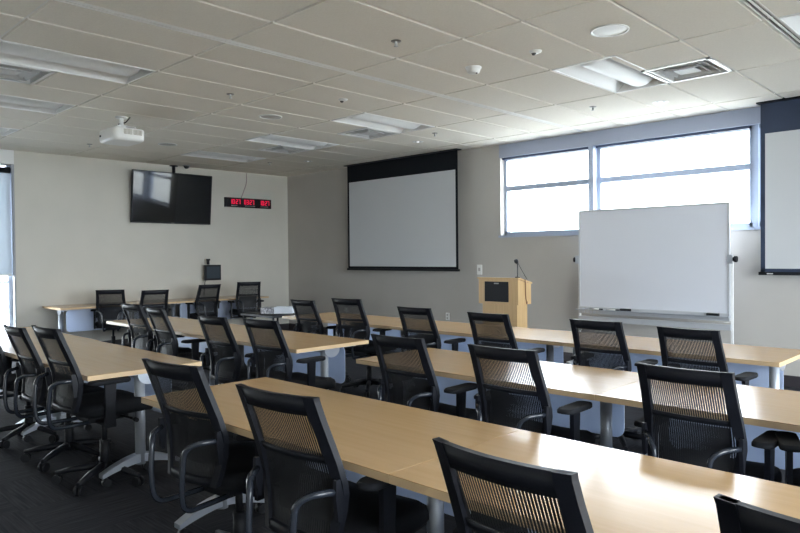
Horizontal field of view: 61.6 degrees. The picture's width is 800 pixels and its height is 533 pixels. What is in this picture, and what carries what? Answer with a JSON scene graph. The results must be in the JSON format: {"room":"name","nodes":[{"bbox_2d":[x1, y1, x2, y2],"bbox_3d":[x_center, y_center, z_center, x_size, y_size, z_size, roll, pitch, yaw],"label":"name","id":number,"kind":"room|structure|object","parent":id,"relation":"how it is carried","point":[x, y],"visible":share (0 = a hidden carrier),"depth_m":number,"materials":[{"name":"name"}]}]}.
{"room":"classroom","nodes":[
{"label":"classroom","id":0,"kind":"room"},
{"bbox_2d":[0,150,288,340],"bbox_3d":[-6.155,-0.237,9.698,0.250,3.190,10.930,0,1,44],"label":"wall","id":1,"kind":"structure","parent":0,"point":[75,235],"depth_m":11.09,"materials":[{"name":"paint"}]},
{"bbox_2d":[0,165,13,326],"bbox_3d":[-7.246,-0.105,8.621,0.070,2.740,4.060,0,1,44],"label":"window","id":2,"kind":"structure","parent":1,"relation":"in","point":[9,281],"depth_m":10.04,"materials":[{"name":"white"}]},
{"bbox_2d":[0,167,11,275],"bbox_3d":[-7.176,-0.632,8.554,0.088,1.615,3.980,0,1,44],"label":"roller blind","id":3,"kind":"object","parent":2,"relation":"attached to","point":[5,201],"visible":1,"depth_m":9.93,"materials":[{"name":"grey fabric"}]},
{"bbox_2d":[0,149,13,164],"bbox_3d":[-7.181,-1.579,8.521,0.150,0.208,4.060,0,1,44],"label":"trim","id":4,"kind":"structure","parent":1,"relation":"attached to","point":[6,156],"depth_m":9.86,"materials":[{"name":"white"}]},
{"bbox_2d":[11,164,16,326],"bbox_3d":[-5.733,-0.080,9.968,0.080,2.860,0.020,0,1,44],"label":"trim","id":5,"kind":"structure","parent":1,"relation":"attached to","point":[12,165],"depth_m":9.95,"materials":[{"name":"grey"}]},
{"bbox_2d":[102,323,288,344],"bbox_3d":[-3.969,1.247,11.766,0.014,0.120,4.970,0,1,44],"label":"baseboard","id":6,"kind":"structure","parent":1,"relation":"attached to","point":[285,326],"depth_m":11.18,"materials":[{"name":"grey rubber"}]},
{"bbox_2d":[204,259,220,289],"bbox_3d":[-3.436,0.188,12.210,0.150,0.656,0.343,0,1,44],"label":"wall monitor","id":7,"kind":"object","parent":1,"relation":"attached to","point":[211,272],"visible":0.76,"depth_m":12.15,"materials":[{"name":"black plastic"}]},
{"bbox_2d":[224,173,270,208],"bbox_3d":[-2.901,-1.452,12.817,0.049,0.665,1.020,0,1,44],"label":"clock display","id":8,"kind":"object","parent":1,"relation":"attached to","point":[241,202],"visible":1,"depth_m":12.78,"materials":[{"name":"black plastic"}]},
{"bbox_2d":[0,0,799,176],"bbox_3d":[-0.975,-1.854,4.761,14.250,0.340,10.930,0,1,44],"label":"ceiling","id":9,"kind":"structure","parent":0,"point":[186,103],"depth_m":5.85,"materials":[{"name":"tile"}]},
{"bbox_2d":[0,127,19,135],"bbox_3d":[-5.366,-1.749,8.134,0.590,0.113,1.200,0,1,44],"label":"ceiling light","id":10,"kind":"object","parent":9,"relation":"attached to","point":[3,131],"visible":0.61,"depth_m":8.52,"materials":[{"name":"white plastic"}]},
{"bbox_2d":[0,62,54,84],"bbox_3d":[-3.392,-1.716,5.790,0.586,0.084,0.586,0,1,44],"label":"ceiling vent","id":11,"kind":"object","parent":9,"relation":"in","point":[8,71],"visible":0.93,"depth_m":5.88,"materials":[{"name":"white metal"}]},
{"bbox_2d":[0,94,75,114],"bbox_3d":[-4.054,-1.741,6.858,0.590,0.113,1.200,0,1,44],"label":"ceiling light","id":12,"kind":"object","parent":9,"relation":"attached to","point":[6,101],"visible":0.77,"depth_m":7.11,"materials":[{"name":"white plastic"}]},
{"bbox_2d":[0,95,62,108],"bbox_3d":[-4.054,-1.736,6.859,0.270,0.100,1.156,0,1,44],"label":"diffuser","id":13,"kind":"object","parent":12,"relation":"attached to","point":[7,99],"depth_m":6.98,"materials":[{"name":"white plastic"}]},
{"bbox_2d":[0,39,155,83],"bbox_3d":[-2.742,-1.734,5.583,0.590,0.113,1.200,0,1,44],"label":"ceiling light","id":14,"kind":"object","parent":9,"relation":"attached to","point":[11,52],"visible":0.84,"depth_m":5.62,"materials":[{"name":"white plastic"}]},
{"bbox_2d":[0,42,139,75],"bbox_3d":[-2.742,-1.728,5.583,0.270,0.100,1.156,0,1,44],"label":"diffuser","id":15,"kind":"object","parent":14,"relation":"attached to","point":[8,48],"depth_m":5.50,"materials":[{"name":"white plastic"}]},
{"bbox_2d":[99,116,143,145],"bbox_3d":[-3.170,-1.558,7.658,0.465,0.300,0.386,0,1,44],"label":"ceiling projector","id":16,"kind":"object","parent":9,"relation":"hanging from","point":[121,134],"visible":1,"depth_m":7.54,"materials":[{"name":"white plastic"}]},
{"bbox_2d":[158,143,176,145],"bbox_3d":[-3.296,-1.730,9.511,0.264,0.010,0.264,0,1,44],"label":"ceiling speaker","id":17,"kind":"object","parent":9,"relation":"attached to","point":[161,144],"visible":1,"depth_m":9.51,"materials":[{"name":"white plastic"}]},
{"bbox_2d":[130,165,211,224],"bbox_3d":[-3.970,-1.254,11.671,0.205,1.017,1.470,0,1,44],"label":"television","id":18,"kind":"object","parent":9,"relation":"hanging from","point":[156,196],"visible":1,"depth_m":11.60,"materials":[{"name":"black plastic"}]},
{"bbox_2d":[181,150,265,161],"bbox_3d":[-2.815,-1.812,10.758,0.590,0.113,1.200,0,1,44],"label":"ceiling light","id":19,"kind":"object","parent":9,"relation":"attached to","point":[203,154],"visible":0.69,"depth_m":10.80,"materials":[{"name":"white plastic"}]},
{"bbox_2d":[194,151,254,159],"bbox_3d":[-2.815,-1.807,10.758,0.270,0.100,1.156,0,1,44],"label":"diffuser","id":20,"kind":"object","parent":19,"relation":"attached to","point":[199,152],"depth_m":10.70,"materials":[{"name":"white"}]},
{"bbox_2d":[259,114,281,119],"bbox_3d":[-1.488,-1.720,7.712,0.264,0.010,0.264,0,1,44],"label":"ceiling speaker","id":21,"kind":"object","parent":9,"relation":"attached to","point":[264,116],"visible":1,"depth_m":7.69,"materials":[{"name":"white plastic"}]},
{"bbox_2d":[261,115,279,118],"bbox_3d":[-1.488,-1.720,7.712,0.230,0.004,0.230,0,1,44],"label":"grille","id":22,"kind":"object","parent":21,"relation":"attached to","point":[262,116],"depth_m":7.70,"materials":[{"name":"grey metal"}]},
{"bbox_2d":[259,145,311,153],"bbox_3d":[-1.728,-1.797,10.126,0.586,0.084,0.586,0,1,44],"label":"ceiling vent","id":23,"kind":"object","parent":9,"relation":"in","point":[280,148],"visible":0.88,"depth_m":10.14,"materials":[{"name":"white metal"}]},
{"bbox_2d":[246,134,339,149],"bbox_3d":[-1.503,-1.805,9.482,0.590,0.113,1.200,0,1,44],"label":"ceiling light","id":24,"kind":"object","parent":9,"relation":"attached to","point":[270,138],"visible":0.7,"depth_m":9.53,"materials":[{"name":"white plastic"}]},
{"bbox_2d":[260,135,327,146],"bbox_3d":[-1.503,-1.800,9.482,0.270,0.100,1.156,0,1,44],"label":"diffuser","id":25,"kind":"object","parent":24,"relation":"attached to","point":[271,137],"depth_m":9.42,"materials":[{"name":"white plastic"}]},
{"bbox_2d":[55,0,587,132],"bbox_3d":[-1.274,-1.702,5.048,0.076,0.036,10.700,0,1,44],"label":"linear air slot","id":26,"kind":"object","parent":9,"relation":"attached to","point":[91,7],"visible":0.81,"depth_m":5.36,"materials":[{"name":"white metal"}]},
{"bbox_2d":[338,98,347,102],"bbox_3d":[-0.586,-1.704,6.904,0.100,0.034,0.100,0,1,44],"label":"sensor","id":27,"kind":"object","parent":9,"relation":"attached to","point":[341,100],"visible":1,"depth_m":6.88,"materials":[{"name":"white plastic"}]},
{"bbox_2d":[337,127,399,138],"bbox_3d":[-0.416,-1.790,8.850,0.586,0.084,0.586,0,1,44],"label":"ceiling vent","id":28,"kind":"object","parent":9,"relation":"in","point":[365,133],"visible":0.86,"depth_m":8.87,"materials":[{"name":"white metal"}]},
{"bbox_2d":[331,112,434,132],"bbox_3d":[-0.191,-1.798,8.206,0.590,0.113,1.200,0,1,44],"label":"ceiling light","id":29,"kind":"object","parent":9,"relation":"attached to","point":[364,119],"visible":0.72,"depth_m":8.25,"materials":[{"name":"white plastic"}]},
{"bbox_2d":[349,114,419,128],"bbox_3d":[-0.191,-1.792,8.206,0.270,0.100,1.156,0,1,44],"label":"diffuser","id":30,"kind":"object","parent":29,"relation":"attached to","point":[365,117],"depth_m":8.13,"materials":[{"name":"white plastic"}]},
{"bbox_2d":[391,39,400,46],"bbox_3d":[-0.029,-1.676,5.052,0.080,0.042,0.080,0,1,44],"label":"sprinkler","id":31,"kind":"object","parent":9,"relation":"attached to","point":[395,41],"visible":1,"depth_m":5.04,"materials":[{"name":"grey metal"}]},
{"bbox_2d":[345,148,460,270],"bbox_3d":[-0.025,-0.875,11.094,2.590,1.890,0.120,0,1,44],"label":"projection screen","id":32,"kind":"object","parent":9,"relation":"hanging from","point":[403,211],"visible":0.84,"depth_m":10.98,"materials":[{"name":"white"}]},
{"bbox_2d":[465,65,481,74],"bbox_3d":[0.632,-1.684,5.776,0.140,0.060,0.140,0,1,44],"label":"smoke detector","id":33,"kind":"object","parent":9,"relation":"attached to","point":[471,69],"visible":1,"depth_m":5.73,"materials":[{"name":"white plastic"}]},
{"bbox_2d":[529,49,541,55],"bbox_3d":[1.077,-1.695,5.329,0.100,0.034,0.100,0,1,44],"label":"sensor","id":34,"kind":"object","parent":9,"relation":"attached to","point":[533,52],"visible":1,"depth_m":5.31,"materials":[{"name":"white plastic"}]},
{"bbox_2d":[590,24,629,36],"bbox_3d":[1.515,-1.703,4.847,0.274,0.010,0.274,0,1,44],"label":"ceiling speaker","id":35,"kind":"object","parent":9,"relation":"attached to","point":[609,30],"visible":1,"depth_m":4.84,"materials":[{"name":"white plastic"}]},
{"bbox_2d":[593,26,626,35],"bbox_3d":[1.515,-1.703,4.847,0.240,0.004,0.240,0,1,44],"label":"grille","id":36,"kind":"object","parent":35,"relation":"attached to","point":[600,30],"depth_m":4.84,"materials":[{"name":"white plastic"}]},
{"bbox_2d":[552,55,672,92],"bbox_3d":[1.963,-1.785,6.111,0.590,0.113,1.200,0,1,44],"label":"ceiling light","id":37,"kind":"object","parent":9,"relation":"attached to","point":[606,73],"visible":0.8,"depth_m":6.17,"materials":[{"name":"white metal"}]},
{"bbox_2d":[580,58,653,85],"bbox_3d":[1.963,-1.780,6.111,0.270,0.100,1.156,0,1,44],"label":"diffuser","id":38,"kind":"object","parent":37,"relation":"attached to","point":[608,67],"depth_m":6.04,"materials":[{"name":"white plastic"}]},
{"bbox_2d":[653,100,668,103],"bbox_3d":[2.783,-1.752,7.170,0.164,0.008,0.163,0,1,44],"label":"recessed light","id":39,"kind":"object","parent":9,"relation":"in","point":[662,101],"visible":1,"depth_m":7.17,"materials":[{"name":"white plastic"}]},
{"bbox_2d":[641,56,732,83],"bbox_3d":[2.552,-1.773,5.964,0.586,0.084,0.586,0,1,44],"label":"ceiling vent","id":40,"kind":"object","parent":9,"relation":"in","point":[707,66],"visible":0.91,"depth_m":5.99,"materials":[{"name":"white metal"}]},
{"bbox_2d":[741,0,799,47],"bbox_3d":[0.815,-1.687,2.836,0.076,0.036,10.440,0,1,44],"label":"linear air slot","id":41,"kind":"object","parent":9,"relation":"attached to","point":[753,3],"visible":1,"depth_m":4.66,"materials":[{"name":"white metal"}]},
{"bbox_2d":[756,96,799,275],"bbox_3d":[4.815,-0.847,6.388,2.590,1.890,0.120,0,1,44],"label":"projection screen","id":42,"kind":"object","parent":9,"relation":"hanging from","point":[780,118],"visible":0.84,"depth_m":7.13,"materials":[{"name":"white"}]},
{"bbox_2d":[779,12,799,36],"bbox_3d":[3.243,-1.778,4.867,0.590,0.113,1.200,0,1,44],"label":"ceiling light","id":43,"kind":"object","parent":9,"relation":"attached to","point":[792,21],"visible":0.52,"depth_m":4.78,"materials":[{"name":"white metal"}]},
{"bbox_2d":[0,329,799,532],"bbox_3d":[-0.944,1.435,4.811,14.650,0.100,11.330,0,1,44],"label":"floor","id":44,"kind":"structure","parent":0,"point":[29,501],"depth_m":4.23,"materials":[{"name":"carpet"}]},
{"bbox_2d":[0,345,64,448],"bbox_3d":[-3.037,0.895,5.406,0.623,0.999,0.714,0,1,42],"label":"office chair","id":45,"kind":"object","parent":44,"relation":"on","point":[5,361],"visible":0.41,"depth_m":5.29,"materials":[{"name":"black plastic"}]},
{"bbox_2d":[0,327,98,435],"bbox_3d":[-3.542,1.017,6.232,1.797,0.740,0.760,0,1,44],"label":"table","id":46,"kind":"object","parent":44,"relation":"on","point":[5,343],"visible":0.13,"depth_m":5.92,"materials":[{"name":"brown wood"}]},
{"bbox_2d":[2,324,114,471],"bbox_3d":[-2.433,0.900,4.842,0.623,0.994,0.714,0,1,43],"label":"office chair","id":47,"kind":"object","parent":44,"relation":"on","point":[69,443],"visible":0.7,"depth_m":4.68,"materials":[{"name":"black plastic"}]},
{"bbox_2d":[31,325,152,495],"bbox_3d":[-1.962,0.883,4.360,0.623,1.034,0.714,0,1,42],"label":"office chair","id":48,"kind":"object","parent":44,"relation":"on","point":[104,407],"visible":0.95,"depth_m":4.18,"materials":[{"name":"black plastic"}]},
{"bbox_2d":[3,340,201,487],"bbox_3d":[-2.266,1.025,4.963,1.797,0.740,0.760,0,1,44],"label":"table","id":49,"kind":"object","parent":44,"relation":"on","point":[95,360],"visible":0.6,"depth_m":4.60,"materials":[{"name":"brown wood"}]},
{"bbox_2d":[42,300,176,339],"bbox_3d":[-4.551,0.960,10.616,0.760,0.740,1.797,0,1,44],"label":"table","id":50,"kind":"object","parent":44,"relation":"on","point":[79,317],"visible":0.22,"depth_m":10.06,"materials":[{"name":"brown wood"}]},
{"bbox_2d":[90,289,131,346],"bbox_3d":[-4.415,0.838,10.314,0.623,0.988,0.714,-1,1,-18],"label":"office chair","id":51,"kind":"object","parent":44,"relation":"on","point":[104,313],"visible":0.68,"depth_m":10.08,"materials":[{"name":"black plastic"}]},
{"bbox_2d":[129,289,170,348],"bbox_3d":[-3.837,0.838,10.267,0.623,0.979,0.714,-1,1,-38],"label":"office chair","id":52,"kind":"object","parent":44,"relation":"on","point":[144,293],"visible":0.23,"depth_m":10.04,"materials":[{"name":"black plastic"}]},
{"bbox_2d":[120,303,190,389],"bbox_3d":[-2.538,0.869,7.083,0.623,0.990,0.714,0,1,41],"label":"office chair","id":53,"kind":"object","parent":44,"relation":"on","point":[147,334],"visible":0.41,"depth_m":6.88,"materials":[{"name":"black plastic"}]},
{"bbox_2d":[106,316,244,385],"bbox_3d":[-2.447,0.991,7.329,1.797,0.740,0.760,0,1,44],"label":"table","id":54,"kind":"object","parent":44,"relation":"on","point":[180,325],"visible":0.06,"depth_m":7.32,"materials":[{"name":"brown wood"}]},
{"bbox_2d":[145,307,217,388],"bbox_3d":[-2.069,0.875,6.514,0.714,0.986,0.623,-1,1,-43],"label":"office chair","id":55,"kind":"object","parent":44,"relation":"on","point":[171,345],"visible":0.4,"depth_m":6.30,"materials":[{"name":"black plastic"}]},
{"bbox_2d":[185,284,220,319],"bbox_3d":[-3.403,0.803,11.485,0.623,1.004,0.714,-1,1,-45],"label":"office chair","id":56,"kind":"object","parent":44,"relation":"on","point":[214,305],"visible":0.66,"depth_m":11.28,"materials":[{"name":"black plastic"}]},
{"bbox_2d":[142,358,280,532],"bbox_3d":[-0.775,0.904,3.095,0.623,1.009,0.714,0,1,37],"label":"office chair","id":57,"kind":"object","parent":44,"relation":"on","point":[222,470],"visible":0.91,"depth_m":2.88,"materials":[{"name":"black plastic"}]},
{"bbox_2d":[164,295,268,318],"bbox_3d":[-3.297,0.928,11.906,0.760,0.740,1.797,0,1,44],"label":"table","id":58,"kind":"object","parent":44,"relation":"on","point":[224,307],"visible":0.16,"depth_m":11.62,"materials":[{"name":"brown wood"}]},
{"bbox_2d":[196,315,284,439],"bbox_3d":[-1.286,0.883,5.576,0.623,0.986,0.714,0,1,42],"label":"office chair","id":59,"kind":"object","parent":44,"relation":"on","point":[228,355],"visible":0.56,"depth_m":5.36,"materials":[{"name":"black plastic"}]},
{"bbox_2d":[228,282,263,317],"bbox_3d":[-2.700,0.776,11.730,0.623,1.036,0.714,-1,1,-25],"label":"office chair","id":60,"kind":"object","parent":44,"relation":"on","point":[251,302],"visible":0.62,"depth_m":11.51,"materials":[{"name":"black plastic"}]},
{"bbox_2d":[240,311,309,366],"bbox_3d":[-1.611,0.967,8.706,0.720,0.730,0.600,0,1,44],"label":"table","id":61,"kind":"object","parent":44,"relation":"on","point":[254,314],"visible":0.25,"depth_m":8.47,"materials":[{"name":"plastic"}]},
{"bbox_2d":[261,307,273,313],"bbox_3d":[-1.700,0.565,8.684,0.160,0.075,0.220,-1,1,1],"label":"cardboard box","id":62,"kind":"object","parent":61,"relation":"on","point":[264,310],"visible":0.84,"depth_m":8.57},
{"bbox_2d":[274,306,293,313],"bbox_3d":[-1.491,0.561,8.683,0.240,0.080,0.220,-1,1,1],"label":"cardboard box","id":63,"kind":"object","parent":61,"relation":"on","point":[279,309],"visible":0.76,"depth_m":8.57,"materials":[{"name":"white"}]},
{"bbox_2d":[182,327,368,389],"bbox_3d":[-1.171,0.998,6.060,1.797,0.740,0.760,0,1,44],"label":"table","id":64,"kind":"object","parent":44,"relation":"on","point":[301,345],"visible":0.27,"depth_m":5.76,"materials":[{"name":"brown wood"}]},
{"bbox_2d":[242,318,335,388],"bbox_3d":[-0.838,0.883,5.258,0.623,0.987,0.714,0,1,40],"label":"office chair","id":65,"kind":"object","parent":44,"relation":"on","point":[271,355],"visible":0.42,"depth_m":5.06,"materials":[{"name":"black plastic"}]},
{"bbox_2d":[290,299,350,381],"bbox_3d":[-0.893,0.855,7.840,0.623,0.964,0.714,0,1,42],"label":"office chair","id":66,"kind":"object","parent":44,"relation":"on","point":[307,327],"visible":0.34,"depth_m":7.62,"materials":[{"name":"black plastic"}]},
{"bbox_2d":[141,377,519,532],"bbox_3d":[-0.415,1.037,3.094,1.797,0.740,0.760,0,1,44],"label":"table","id":67,"kind":"object","parent":44,"relation":"on","point":[376,439],"visible":0.51,"depth_m":2.82,"materials":[{"name":"brown wood"}]},
{"bbox_2d":[235,383,428,532],"bbox_3d":[-0.215,0.911,2.495,0.623,1.004,0.714,0,1,39],"label":"office chair","id":68,"kind":"object","parent":44,"relation":"on","point":[368,505],"visible":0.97,"depth_m":2.29,"materials":[{"name":"black plastic"}]},
{"bbox_2d":[282,312,435,386],"bbox_3d":[-0.509,0.966,7.745,1.797,0.740,0.760,0,1,44],"label":"table","id":69,"kind":"object","parent":44,"relation":"on","point":[330,318],"visible":0.09,"depth_m":7.64,"materials":[{"name":"brown wood"}]},
{"bbox_2d":[331,298,393,396],"bbox_3d":[-0.357,0.833,7.162,0.623,1.019,0.714,0,1,38],"label":"office chair","id":70,"kind":"object","parent":44,"relation":"on","point":[361,330],"visible":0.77,"depth_m":6.97,"materials":[{"name":"black plastic"}]},
{"bbox_2d":[371,334,476,419],"bbox_3d":[0.195,0.891,4.119,0.623,0.987,0.714,0,1,42],"label":"office chair","id":71,"kind":"object","parent":44,"relation":"on","point":[422,393],"visible":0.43,"depth_m":3.91,"materials":[{"name":"black plastic"}]},
{"bbox_2d":[397,306,465,350],"bbox_3d":[0.343,0.857,6.320,0.623,0.985,0.714,0,1,43],"label":"office chair","id":72,"kind":"object","parent":44,"relation":"on","point":[433,340],"visible":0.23,"depth_m":6.09,"materials":[{"name":"black plastic"}]},
{"bbox_2d":[387,320,571,378],"bbox_3d":[0.782,0.974,6.490,1.797,0.740,0.760,0,1,44],"label":"table","id":73,"kind":"object","parent":44,"relation":"on","point":[526,338],"visible":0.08,"depth_m":6.29,"materials":[{"name":"brown wood"}]},
{"bbox_2d":[356,348,638,447],"bbox_3d":[0.607,1.009,4.303,1.797,0.740,0.760,0,1,44],"label":"table","id":74,"kind":"object","parent":44,"relation":"on","point":[566,384],"visible":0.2,"depth_m":4.06,"materials":[{"name":"brown wood"}]},
{"bbox_2d":[477,277,531,327],"bbox_3d":[1.318,0.722,8.416,0.632,1.175,0.306,0,1,44],"label":"podium","id":75,"kind":"object","parent":44,"relation":"on","point":[511,296],"visible":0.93,"depth_m":8.26,"materials":[{"name":"brown wood"}]},
{"bbox_2d":[514,259,526,278],"bbox_3d":[1.468,0.035,8.181,0.185,0.256,0.067,-1,1,-35],"label":"gooseneck microphone","id":76,"kind":"object","parent":75,"relation":"on","point":[516,261],"visible":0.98,"depth_m":8.15,"materials":[{"name":"black plastic"}]},
{"bbox_2d":[467,312,544,421],"bbox_3d":[0.926,0.862,5.629,0.623,0.986,0.714,0,1,44],"label":"office chair","id":77,"kind":"object","parent":44,"relation":"on","point":[473,317],"visible":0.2,"depth_m":5.41,"materials":[{"name":"black plastic"}]},
{"bbox_2d":[432,437,593,532],"bbox_3d":[0.459,0.922,1.771,0.714,0.991,0.623,-1,1,-44],"label":"office chair","id":78,"kind":"object","parent":44,"relation":"on","point":[564,486],"visible":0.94,"depth_m":1.54,"materials":[{"name":"black plastic"}]},
{"bbox_2d":[467,344,594,443],"bbox_3d":[0.719,0.891,3.569,0.623,0.993,0.714,0,1,43],"label":"office chair","id":79,"kind":"object","parent":44,"relation":"on","point":[495,405],"visible":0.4,"depth_m":3.36,"materials":[{"name":"black plastic"}]},
{"bbox_2d":[389,430,799,532],"bbox_3d":[0.875,1.044,1.839,1.797,0.740,0.760,0,1,44],"label":"table","id":80,"kind":"object","parent":44,"relation":"on","point":[623,491],"visible":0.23,"depth_m":2.06,"materials":[{"name":"brown wood"}]},
{"bbox_2d":[569,319,662,451],"bbox_3d":[1.614,0.868,5.019,0.623,0.979,0.714,0,1,44],"label":"office chair","id":81,"kind":"object","parent":44,"relation":"on","point":[582,353],"visible":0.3,"depth_m":4.82,"materials":[{"name":"black plastic"}]},
{"bbox_2d":[566,202,737,363],"bbox_3d":[2.961,0.294,7.996,1.974,2.013,0.540,0,1,44],"label":"whiteboard","id":82,"kind":"object","parent":44,"relation":"on","point":[668,261],"visible":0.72,"depth_m":7.90,"materials":[{"name":"white plastic"}]},
{"bbox_2d":[575,309,730,317],"bbox_3d":[2.933,0.549,7.968,1.850,0.015,0.072,0,1,44],"label":"tray","id":83,"kind":"object","parent":82,"relation":"on","point":[636,312],"depth_m":7.87,"materials":[{"name":"silver metal"}]},
{"bbox_2d":[706,313,719,315],"bbox_3d":[3.471,0.534,7.446,0.130,0.030,0.044,0,1,44],"label":"eraser","id":84,"kind":"object","parent":82,"relation":"on","point":[707,314],"visible":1,"depth_m":7.42,"materials":[{"name":"black plastic"}]},
{"bbox_2d":[539,332,799,389],"bbox_3d":[2.072,0.981,5.235,1.797,0.740,0.760,0,1,44],"label":"table","id":85,"kind":"object","parent":44,"relation":"on","point":[770,363],"visible":0.25,"depth_m":4.97,"materials":[{"name":"brown wood"}]},
{"bbox_2d":[595,380,799,469],"bbox_3d":[1.898,1.016,3.048,1.797,0.740,0.760,0,1,44],"label":"table","id":86,"kind":"object","parent":44,"relation":"on","point":[763,409],"visible":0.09,"depth_m":3.30,"materials":[{"name":"brown wood"}]},
{"bbox_2d":[656,326,757,449],"bbox_3d":[2.071,0.876,4.517,0.714,0.970,0.623,-1,1,-43],"label":"office chair","id":87,"kind":"object","parent":44,"relation":"on","point":[664,333],"visible":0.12,"depth_m":4.29,"materials":[{"name":"black plastic"}]},
{"bbox_2d":[634,362,781,482],"bbox_3d":[1.404,0.903,3.031,0.623,0.974,0.714,0,1,44],"label":"office chair","id":88,"kind":"object","parent":44,"relation":"on","point":[717,453],"visible":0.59,"depth_m":2.83,"materials":[{"name":"black plastic"}]},
{"bbox_2d":[713,493,799,532],"bbox_3d":[0.959,0.921,1.325,0.714,0.999,0.623,-1,1,-43],"label":"office chair","id":89,"kind":"object","parent":44,"relation":"on","point":[734,515],"visible":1,"depth_m":1.19,"materials":[{"name":"black plastic"}]},
{"bbox_2d":[775,431,799,486],"bbox_3d":[1.857,0.901,2.711,0.623,0.979,0.714,0,1,24],"label":"office chair","id":90,"kind":"object","parent":44,"relation":"on","point":[789,442],"visible":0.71,"depth_m":2.75,"materials":[{"name":"black plastic"}]},
{"bbox_2d":[287,106,799,375],"bbox_3d":[2.867,-0.305,8.721,14.450,3.190,0.250,0,1,44],"label":"wall","id":91,"kind":"structure","parent":0,"point":[766,307],"depth_m":10.17,"materials":[{"name":"paint"}]},
{"bbox_2d":[477,265,481,274],"bbox_3d":[1.204,0.049,10.161,0.090,0.150,0.016,0,1,44],"label":"wall thermostat","id":92,"kind":"object","parent":91,"relation":"attached to","point":[479,267],"visible":1,"depth_m":10.16,"materials":[{"name":"white plastic"}]},
{"bbox_2d":[289,323,799,387],"bbox_3d":[2.789,1.232,8.650,14.050,0.120,0.014,0,1,44],"label":"baseboard","id":93,"kind":"structure","parent":91,"relation":"attached to","point":[790,381],"depth_m":7.28,"materials":[{"name":"grey rubber"}]},
{"bbox_2d":[504,147,587,234],"bbox_3d":[2.083,-1.034,9.473,1.430,1.160,0.080,0,1,44],"label":"window","id":94,"kind":"structure","parent":91,"relation":"in","point":[507,188],"depth_m":9.66,"materials":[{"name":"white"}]},
{"bbox_2d":[502,125,750,159],"bbox_3d":[2.725,-1.574,8.710,3.370,0.030,0.040,0,1,44],"label":"trim","id":95,"kind":"structure","parent":91,"relation":"attached to","point":[749,126],"depth_m":8.42,"materials":[{"name":"blue"}]},
{"bbox_2d":[498,227,760,237],"bbox_3d":[3.323,-0.430,8.149,5.100,0.030,0.130,0,1,44],"label":"trim","id":96,"kind":"structure","parent":91,"relation":"attached to","point":[736,228],"depth_m":9.17,"materials":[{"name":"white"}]},
{"bbox_2d":[499,106,760,157],"bbox_3d":[3.284,-1.677,8.087,5.080,0.185,0.030,0,1,44],"label":"trim","id":97,"kind":"structure","parent":91,"relation":"attached to","point":[748,116],"depth_m":8.36,"materials":[{"name":"blue"}]},
{"bbox_2d":[588,124,759,226],"bbox_3d":[3.313,-1.027,8.249,2.040,1.160,0.260,0,1,44],"label":"trim","id":98,"kind":"structure","parent":91,"relation":"attached to","point":[592,150],"depth_m":7.54,"materials":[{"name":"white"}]},
{"bbox_2d":[597,125,752,227],"bbox_3d":[3.330,-1.027,8.260,1.910,1.160,0.080,0,1,44],"label":"window","id":99,"kind":"structure","parent":91,"relation":"in","point":[739,167],"depth_m":8.12,"materials":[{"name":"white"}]},
{"bbox_2d":[759,124,760,226],"bbox_3d":[4.635,-1.020,6.991,1.610,1.160,0.080,0,1,44],"label":"window","id":100,"kind":"structure","parent":91,"relation":"in","point":[760,124],"depth_m":7.52,"materials":[{"name":"blue"}]},
{"label":"outside","id":101,"kind":"structure","parent":0,"visible":0},
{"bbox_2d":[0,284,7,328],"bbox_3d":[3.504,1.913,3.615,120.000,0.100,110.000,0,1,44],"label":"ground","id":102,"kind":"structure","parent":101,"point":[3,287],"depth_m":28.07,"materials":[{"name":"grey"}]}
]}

